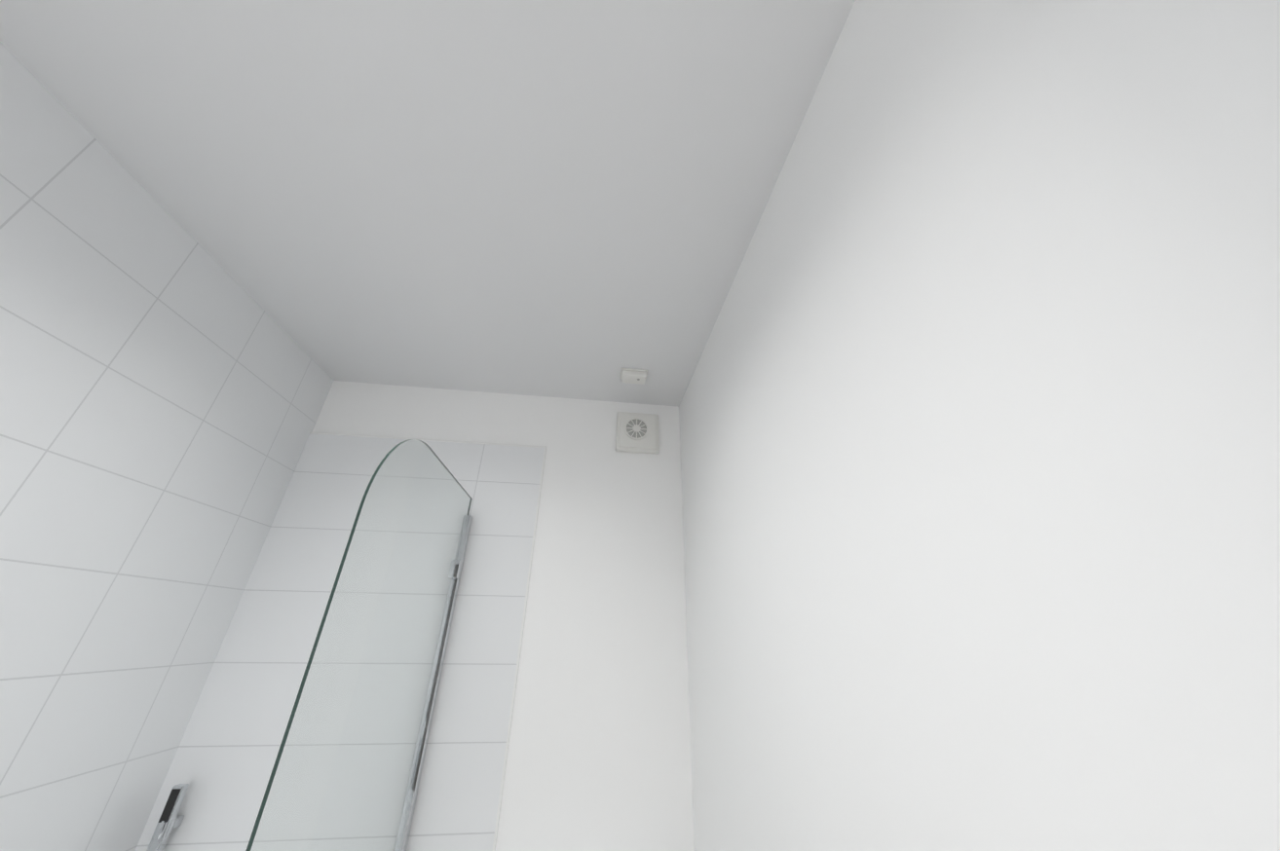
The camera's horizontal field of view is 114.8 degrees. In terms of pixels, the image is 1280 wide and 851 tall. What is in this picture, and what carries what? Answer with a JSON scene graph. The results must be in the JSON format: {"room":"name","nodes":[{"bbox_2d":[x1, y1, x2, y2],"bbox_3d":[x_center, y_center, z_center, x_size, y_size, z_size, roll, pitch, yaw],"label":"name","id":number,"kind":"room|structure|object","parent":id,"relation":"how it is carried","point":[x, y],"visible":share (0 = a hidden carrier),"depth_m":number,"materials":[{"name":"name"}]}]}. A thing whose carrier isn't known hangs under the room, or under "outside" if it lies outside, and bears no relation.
{"room":"bathroom","nodes":[
{"label":"bathroom","id":0,"kind":"room"},
{"bbox_2d":[0,41,333,850],"bbox_3d":[-1.226,0.265,0.006,0.100,2.430,2.965,4,-27,-6],"label":"wall","id":1,"kind":"structure","parent":0,"point":[166,381],"depth_m":0.99,"materials":[{"name":"tile"}]},
{"bbox_2d":[146,784,188,850],"bbox_3d":[-0.874,1.128,0.199,0.754,1.075,1.720,4,-27,-6],"label":"shower","id":2,"kind":"object","parent":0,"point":[170,819],"visible":1,"depth_m":1.10,"materials":[{"name":"white plastic"}]},
{"bbox_2d":[0,0,855,407],"bbox_3d":[-0.399,-0.806,0.666,1.734,0.100,2.965,4,-27,-6],"label":"ceiling","id":3,"kind":"structure","parent":0,"point":[565,199],"depth_m":0.93,"materials":[{"name":"white paint"}]},
{"bbox_2d":[620,368,647,384],"bbox_3d":[-0.025,-0.201,1.699,0.110,0.034,0.074,4,-27,-6],"label":"switch","id":4,"kind":"object","parent":3,"relation":"attached to","point":[632,376],"visible":1,"depth_m":1.68,"materials":[{"name":"white plastic"}]},
{"bbox_2d":[312,380,694,850],"bbox_3d":[-0.597,0.963,1.362,1.734,2.430,0.100,4,-27,-6],"label":"wall","id":5,"kind":"structure","parent":0,"point":[599,758],"depth_m":1.50,"materials":[{"name":"white paint"}]},
{"bbox_2d":[135,431,546,850],"bbox_3d":[-0.885,1.030,1.224,0.942,2.178,0.010,4,-27,-6],"label":"wall tiles","id":6,"kind":"object","parent":5,"relation":"attached to","point":[224,759],"visible":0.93,"depth_m":1.35,"materials":[{"name":"white tile"}]},
{"bbox_2d":[245,439,472,850],"bbox_3d":[-0.622,0.750,0.963,0.032,1.402,0.770,4,-27,-6],"label":"screen","id":7,"kind":"object","parent":5,"relation":"attached to","point":[425,726],"visible":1,"depth_m":0.99,"materials":[{"name":"clear glass"}]},
{"bbox_2d":[615,412,658,453],"bbox_3d":[-0.010,0.029,1.836,0.190,0.190,0.042,4,-27,-6],"label":"fan","id":8,"kind":"object","parent":5,"relation":"attached to","point":[637,432],"visible":1,"depth_m":1.82,"materials":[{"name":"white plastic"}]},
{"bbox_2d":[678,0,1279,850],"bbox_3d":[0.395,0.378,0.181,0.100,2.430,2.965,4,-27,-6],"label":"wall","id":9,"kind":"structure","parent":0,"point":[979,411],"depth_m":0.39,"materials":[{"name":"white paint"}]}
]}

